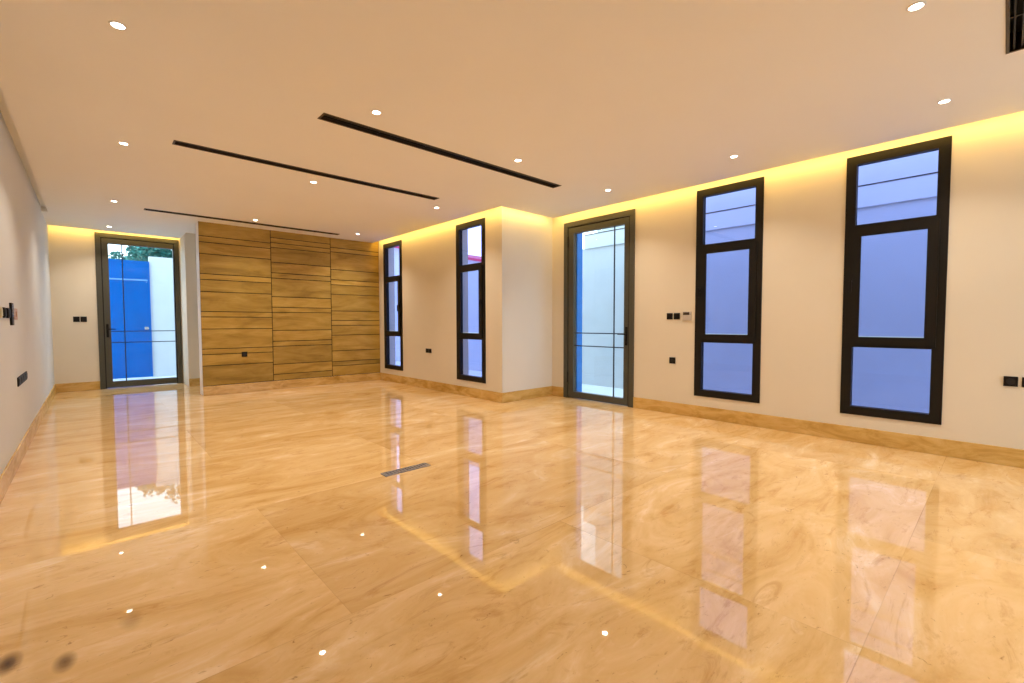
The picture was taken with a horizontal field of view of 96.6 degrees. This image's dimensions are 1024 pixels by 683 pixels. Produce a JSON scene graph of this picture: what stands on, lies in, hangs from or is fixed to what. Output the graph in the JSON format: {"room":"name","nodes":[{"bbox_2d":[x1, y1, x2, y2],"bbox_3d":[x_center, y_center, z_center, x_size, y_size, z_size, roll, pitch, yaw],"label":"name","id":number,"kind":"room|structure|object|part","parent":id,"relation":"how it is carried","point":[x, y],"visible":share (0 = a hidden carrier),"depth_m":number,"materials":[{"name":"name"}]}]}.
{"room":"empty living room","nodes":[
{"label":"empty living room","id":0,"kind":"room"},
{"bbox_2d":[0,111,54,475],"bbox_3d":[-3.422,-0.510,2.745,0.250,3.320,15.204,-2,3,-43],"label":"wall","id":1,"kind":"structure","parent":0,"point":[27,344],"depth_m":4.64,"materials":[{"name":"white paint"}]},
{"bbox_2d":[0,307,2,317],"bbox_3d":[-3.948,-0.226,3.522,0.014,0.085,0.100,-2,3,-43],"label":"light switch","id":2,"kind":"object","parent":1,"relation":"attached to","point":[1,308],"visible":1,"depth_m":3.50,"materials":[{"name":"plastic"}]},
{"bbox_2d":[2,307,6,317],"bbox_3d":[-4.076,-0.232,3.662,0.016,0.085,0.090,-2,3,-43],"label":"light switch","id":3,"kind":"object","parent":1,"relation":"attached to","point":[4,308],"visible":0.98,"depth_m":3.63,"materials":[{"name":"black plastic"}]},
{"bbox_2d":[6,308,10,317],"bbox_3d":[-4.224,-0.238,3.824,0.018,0.085,0.120,-2,3,-43],"label":"light switch","id":4,"kind":"object","parent":1,"relation":"attached to","point":[7,309],"visible":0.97,"depth_m":3.79,"materials":[{"name":"black plastic"}]},
{"bbox_2d":[9,303,13,324],"bbox_3d":[-4.373,-0.239,3.986,0.018,0.196,0.120,-2,3,-43],"label":"switch","id":5,"kind":"object","parent":1,"relation":"attached to","point":[11,305],"visible":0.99,"depth_m":3.95,"materials":[{"name":"black plastic"}]},
{"bbox_2d":[14,308,17,319],"bbox_3d":[-4.520,-0.249,4.142,0.016,0.100,0.249,-2,3,-43],"label":"dimmer switch","id":6,"kind":"object","parent":1,"relation":"attached to","point":[15,309],"visible":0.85,"depth_m":4.13,"materials":[{"name":"beige plastic"}]},
{"bbox_2d":[17,371,27,386],"bbox_3d":[-4.815,0.364,4.487,0.014,0.085,0.780,-2,3,-43],"label":"electrical outlet","id":7,"kind":"object","parent":1,"relation":"attached to","point":[22,378],"visible":1,"depth_m":4.40,"materials":[{"name":"black plastic"}]},
{"bbox_2d":[0,89,45,206],"bbox_3d":[-2.796,-1.914,2.244,0.073,0.014,13.200,-2,3,-43],"label":"trim","id":8,"kind":"structure","parent":1,"relation":"attached to","point":[4,110],"depth_m":4.63,"materials":[{"name":"paint"}]},
{"bbox_2d":[0,384,55,503],"bbox_3d":[-3.322,1.065,2.901,0.016,0.158,14.704,-2,3,-43],"label":"baseboard","id":9,"kind":"structure","parent":1,"relation":"attached to","point":[11,468],"depth_m":4.20,"materials":[{"name":"stone"}]},
{"bbox_2d":[48,225,183,383],"bbox_3d":[-7.609,-0.763,9.051,2.163,3.320,0.250,-2,3,-43],"label":"wall","id":10,"kind":"structure","parent":0,"point":[72,264],"depth_m":8.43,"materials":[{"name":"paint"}]},
{"bbox_2d":[73,317,79,321],"bbox_3d":[-8.078,-0.412,8.452,0.088,0.100,0.015,-2,3,-43],"label":"light switch","id":11,"kind":"object","parent":10,"relation":"attached to","point":[75,319],"visible":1,"depth_m":8.45,"materials":[{"name":"black plastic"}]},
{"bbox_2d":[56,381,99,392],"bbox_3d":[-8.080,0.843,8.498,0.596,0.158,0.016,-2,3,-43],"label":"baseboard","id":12,"kind":"structure","parent":10,"relation":"attached to","point":[95,385],"depth_m":8.49,"materials":[{"name":"stone"}]},
{"bbox_2d":[80,317,86,321],"bbox_3d":[-8.005,-0.415,8.519,0.088,0.100,0.015,-2,3,-43],"label":"light switch","id":13,"kind":"object","parent":10,"relation":"attached to","point":[83,319],"visible":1,"depth_m":8.51,"materials":[{"name":"black plastic"}]},
{"bbox_2d":[94,232,182,388],"bbox_3d":[-7.432,-0.595,9.123,0.289,2.977,1.294,2,3,41],"label":"door","id":14,"kind":"structure","parent":10,"relation":"in","point":[102,240],"depth_m":8.82,"materials":[{"name":"grey metal"}]},
{"bbox_3d":[-7.702,-0.207,8.757,0.138,0.253,0.064,-2,3,-43],"label":"handle","id":15,"kind":"part","parent":14,"relation":"part of","materials":[{"name":"black plastic"}]},
{"bbox_2d":[179,233,199,385],"bbox_3d":[-5.352,-0.825,10.454,3.559,3.320,0.750,-2,3,-43],"label":"wall","id":16,"kind":"structure","parent":0,"point":[187,242],"depth_m":9.06,"materials":[{"name":"paint"}]},
{"bbox_2d":[189,378,199,386],"bbox_3d":[-5.181,0.769,10.153,3.309,0.158,0.016,-2,3,-43],"label":"baseboard","id":17,"kind":"structure","parent":16,"relation":"attached to","point":[195,381],"depth_m":9.08,"materials":[{"name":"stone"}]},
{"bbox_2d":[195,221,379,394],"bbox_3d":[-4.245,-0.770,9.072,3.308,3.318,0.300,-2,3,-43],"label":"wall","id":18,"kind":"structure","parent":0,"point":[300,306],"depth_m":8.74,"materials":[{"name":"brown wood"}]},
{"bbox_3d":[-4.951,-0.694,8.227,1.117,2.907,0.012,-2,3,-43],"label":"cladding panel","id":19,"kind":"part","parent":18,"relation":"part of","materials":[{"name":"brown wood"}]},
{"bbox_2d":[203,372,379,395],"bbox_3d":[-4.135,0.814,9.022,3.309,0.158,0.016,-2,3,-43],"label":"baseboard","id":20,"kind":"structure","parent":18,"relation":"attached to","point":[257,386],"depth_m":8.80,"materials":[{"name":"stone"}]},
{"bbox_3d":[-4.126,-0.727,8.988,1.105,2.907,0.012,-2,3,-43],"label":"cladding panel","id":21,"kind":"part","parent":18,"relation":"part of","materials":[{"name":"brown wood"}]},
{"bbox_3d":[-3.325,-0.758,9.728,1.053,2.907,0.012,-2,3,-43],"label":"cladding panel","id":22,"kind":"part","parent":18,"relation":"part of","materials":[{"name":"brown wood"}]},
{"bbox_2d":[379,206,551,392],"bbox_3d":[-1.218,-0.776,9.086,1.156,3.320,4.387,-2,3,-43],"label":"wall","id":23,"kind":"structure","parent":0,"point":[518,244],"depth_m":7.79,"materials":[{"name":"paint"}]},
{"bbox_2d":[383,240,402,370],"bbox_3d":[-2.520,-0.745,9.630,0.150,2.682,0.780,-2,3,-43],"label":"window","id":24,"kind":"structure","parent":23,"relation":"in","point":[398,278],"depth_m":9.69,"materials":[{"name":"black metal"}]},
{"bbox_3d":[-2.528,-0.737,9.623,0.018,1.198,0.660,-2,3,-43],"label":"sash","id":25,"kind":"part","parent":24,"relation":"part of","materials":[{"name":"black metal"}]},
{"bbox_2d":[456,218,485,382],"bbox_3d":[-0.704,-0.664,7.666,0.150,2.677,0.788,-2,3,-43],"label":"window","id":26,"kind":"structure","parent":23,"relation":"in","point":[460,268],"depth_m":7.68,"materials":[{"name":"black metal"}]},
{"bbox_3d":[-0.712,-0.659,7.659,0.018,1.198,0.668,-2,3,-43],"label":"sash","id":27,"kind":"part","parent":26,"relation":"part of","materials":[{"name":"black metal"}]},
{"bbox_2d":[0,380,1023,682],"bbox_3d":[-0.985,1.096,5.062,6.878,0.090,15.204,-2,3,-43],"label":"floor","id":28,"kind":"structure","parent":0,"point":[173,532],"depth_m":2.52,"materials":[{"name":"beige stone"}]},
{"bbox_2d":[381,463,430,476],"bbox_3d":[-0.904,1.095,3.904,0.430,0.008,0.090,-2,3,-43],"label":"floor vent","id":29,"kind":"object","parent":28,"relation":"in","point":[405,469],"visible":1,"depth_m":3.89,"materials":[{"name":"metal"}]},
{"bbox_2d":[0,0,1023,242],"bbox_3d":[-0.995,-2.002,4.829,6.229,0.120,14.555,-2,3,-43],"label":"ceiling","id":30,"kind":"structure","parent":0,"point":[634,99],"depth_m":3.52,"materials":[{"name":"paint"}]},
{"bbox_2d":[108,20,126,29],"bbox_3d":[-2.303,-1.847,2.664,0.084,0.006,0.084,-2,3,-43],"label":"recessed light","id":31,"kind":"object","parent":30,"relation":"in","point":[118,25],"visible":1,"depth_m":2.66,"materials":[{"name":"white paint"}]},
{"bbox_2d":[144,208,338,234],"bbox_3d":[-4.514,-2.130,7.963,2.994,0.139,0.134,-2,3,-43],"label":"ceiling vent","id":32,"kind":"object","parent":30,"relation":"in","point":[144,208],"visible":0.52,"depth_m":7.80,"materials":[{"name":"brown metal"}]},
{"bbox_2d":[172,140,438,199],"bbox_3d":[-2.159,-2.029,5.397,3.000,0.139,0.134,-2,3,-43],"label":"ceiling vent","id":33,"kind":"object","parent":30,"relation":"in","point":[175,142],"visible":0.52,"depth_m":5.14,"materials":[{"name":"brown metal"}]},
{"bbox_2d":[371,110,381,114],"bbox_3d":[-1.121,-1.895,3.769,0.084,0.006,0.084,-2,3,-43],"label":"recessed light","id":34,"kind":"object","parent":30,"relation":"in","point":[376,112],"visible":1,"depth_m":3.77,"materials":[{"name":"white paint"}]},
{"bbox_2d":[317,113,561,187],"bbox_3d":[-0.514,-2.008,4.838,2.982,0.139,0.144,-2,3,-43],"label":"ceiling vent","id":35,"kind":"object","parent":30,"relation":"in","point":[325,117],"visible":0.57,"depth_m":4.56,"materials":[{"name":"brown metal"}]},
{"bbox_2d":[906,1,925,11],"bbox_3d":[2.230,-1.849,2.516,0.084,0.006,0.084,-2,3,-43],"label":"recessed light","id":36,"kind":"object","parent":30,"relation":"in","point":[918,5],"visible":1,"depth_m":2.52,"materials":[{"name":"white paint"}]},
{"bbox_2d":[937,98,951,103],"bbox_3d":[3.414,-1.896,3.599,0.084,0.006,0.084,-2,3,-43],"label":"recessed light","id":37,"kind":"object","parent":30,"relation":"in","point":[943,101],"visible":1,"depth_m":3.60,"materials":[{"name":"white paint"}]},
{"bbox_2d":[1006,0,1023,53],"bbox_3d":[2.168,-1.892,1.902,2.978,0.139,0.144,-2,3,-43],"label":"ceiling vent","id":38,"kind":"object","parent":30,"relation":"in","point":[1014,9],"visible":1,"depth_m":2.79,"materials":[{"name":"brown metal"}]},
{"bbox_3d":[2.144,-1.871,1.928,2.962,0.063,0.008,-2,3,-43],"label":"blade","id":39,"kind":"part","parent":38,"relation":"part of","materials":[{"name":"black metal"}]},
{"bbox_3d":[2.168,-1.870,1.903,2.962,0.063,0.008,-2,3,-43],"label":"blade","id":40,"kind":"part","parent":38,"relation":"part of","materials":[{"name":"black metal"}]},
{"bbox_2d":[552,111,1023,449],"bbox_3d":[3.611,-0.612,4.897,0.250,3.320,8.825,-2,3,-43],"label":"wall","id":41,"kind":"structure","parent":0,"point":[805,201],"depth_m":4.95,"materials":[{"name":"paint"}]},
{"bbox_2d":[563,209,634,407],"bbox_3d":[1.408,-0.496,7.238,0.295,2.905,1.349,-2,3,-40],"label":"door","id":42,"kind":"structure","parent":41,"relation":"in","point":[573,231],"depth_m":7.37,"materials":[{"name":"grey metal"}]},
{"bbox_3d":[1.646,-0.080,6.800,0.064,0.276,0.138,-2,3,-43],"label":"handle","id":43,"kind":"part","parent":42,"relation":"part of","materials":[{"name":"black plastic"}]},
{"bbox_2d":[667,313,672,318],"bbox_3d":[2.170,-0.347,6.274,0.015,0.086,0.086,-2,3,-43],"label":"light switch","id":44,"kind":"object","parent":41,"relation":"attached to","point":[669,315],"visible":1,"depth_m":6.26,"materials":[{"name":"black plastic"}]},
{"bbox_2d":[669,357,674,363],"bbox_3d":[2.204,0.261,6.266,0.013,0.086,0.086,-2,3,-43],"label":"power socket","id":45,"kind":"object","parent":41,"relation":"attached to","point":[671,359],"visible":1,"depth_m":6.26,"materials":[{"name":"black plastic"}]},
{"bbox_2d":[674,313,679,318],"bbox_3d":[2.240,-0.344,6.199,0.015,0.086,0.086,-2,3,-43],"label":"light switch","id":46,"kind":"object","parent":41,"relation":"attached to","point":[676,315],"visible":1,"depth_m":6.19,"materials":[{"name":"black plastic"}]},
{"bbox_2d":[682,311,691,319],"bbox_3d":[2.337,-0.341,6.088,0.023,0.120,0.120,-2,3,-43],"label":"thermostat","id":47,"kind":"object","parent":41,"relation":"attached to","point":[687,315],"visible":1,"depth_m":6.08,"materials":[{"name":"white plastic"}]},
{"bbox_2d":[380,372,1023,467],"bbox_3d":[1.710,0.930,5.974,1.172,0.158,12.396,-2,3,-43],"label":"baseboard","id":48,"kind":"structure","parent":41,"relation":"attached to","point":[1006,456],"depth_m":5.16,"materials":[{"name":"stone"}]},
{"bbox_2d":[694,177,763,402],"bbox_3d":[2.686,-0.610,5.700,0.150,2.679,0.807,-2,3,-43],"label":"window","id":49,"kind":"structure","parent":41,"relation":"in","point":[755,245],"depth_m":5.63,"materials":[{"name":"black metal"}]},
{"bbox_3d":[2.425,-0.636,5.912,0.055,0.140,0.026,-2,3,-43],"label":"handle","id":50,"kind":"part","parent":49,"relation":"part of","materials":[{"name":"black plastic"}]},
{"bbox_3d":[2.678,-0.604,5.692,0.018,1.198,0.687,-2,3,-43],"label":"sash","id":51,"kind":"part","parent":49,"relation":"part of","materials":[{"name":"black metal"}]},
{"bbox_2d":[840,135,951,424],"bbox_3d":[3.771,-0.564,4.526,0.150,2.679,0.792,-2,3,-43],"label":"window","id":52,"kind":"structure","parent":41,"relation":"in","point":[937,225],"depth_m":4.44,"materials":[{"name":"black metal"}]},
{"bbox_3d":[3.516,-0.579,4.732,0.055,0.140,0.026,-2,3,-43],"label":"handle","id":53,"kind":"part","parent":52,"relation":"part of","materials":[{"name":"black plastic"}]},
{"bbox_3d":[3.763,-0.557,4.519,0.018,1.198,0.672,-2,3,-43],"label":"sash","id":54,"kind":"part","parent":52,"relation":"part of","materials":[{"name":"black metal"}]},
{"bbox_2d":[1003,376,1017,386],"bbox_3d":[4.334,0.347,3.961,0.013,0.086,0.086,-2,3,-43],"label":"power socket","id":55,"kind":"object","parent":41,"relation":"attached to","point":[1007,380],"visible":1,"depth_m":3.96,"materials":[{"name":"black plastic"}]},
{"bbox_2d":[1006,378,1014,384],"bbox_3d":[4.330,0.347,3.958,0.002,0.057,0.057,-2,3,-43],"label":"outlet","id":56,"kind":"object","parent":55,"relation":"attached to","point":[1009,381],"depth_m":3.96,"materials":[{"name":"grey plastic"}]},
{"label":"outside","id":57,"kind":"structure","parent":0,"visible":0},
{"bbox_2d":[113,361,622,397],"bbox_3d":[1.808,0.998,9.885,24.000,0.100,40.000,-2,3,-43],"label":"floor","id":58,"kind":"structure","parent":57,"point":[586,388],"depth_m":9.53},
{"bbox_2d":[108,246,172,261],"bbox_3d":[-10.486,-1.321,13.507,2.486,4.283,2.454,-2,3,-43],"label":"tree","id":59,"kind":"object","parent":58,"relation":"on","point":[137,253],"visible":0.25,"depth_m":12.81,"materials":[{"name":"green plant"}]},
{"bbox_2d":[148,256,175,376],"bbox_3d":[-9.541,-0.603,11.197,7.200,3.030,0.220,-2,3,-43],"label":"wall","id":60,"kind":"structure","parent":58,"relation":"on","point":[160,268],"depth_m":11.63,"materials":[{"name":"white paint"}]},
{"bbox_2d":[108,259,152,378],"bbox_3d":[-9.397,-0.542,11.106,0.953,2.875,0.112,-2,3,-43],"label":"gate","id":61,"kind":"object","parent":60,"relation":"attached to","point":[136,274],"visible":0.81,"depth_m":11.19,"materials":[{"name":"blue paint"}]},
{"bbox_3d":[-9.411,-1.512,11.079,0.863,0.035,0.018,-2,3,-43],"label":"rail","id":62,"kind":"part","parent":61,"relation":"part of","materials":[{"name":"blue metal"}]},
{"bbox_2d":[394,246,480,275],"bbox_3d":[-2.293,-2.677,23.796,5.550,6.110,12.600,-2,3,-43],"label":"house","id":63,"kind":"structure","parent":58,"relation":"on","point":[472,259],"depth_m":24.03,"materials":[{"name":"white paint"}]},
{"bbox_2d":[395,150,938,412],"bbox_3d":[2.629,-1.427,9.186,0.500,4.800,30.000,-2,3,-43],"label":"window glass","id":64,"kind":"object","parent":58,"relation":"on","point":[893,265],"depth_m":6.49,"materials":[{"name":"glass"}]}
]}

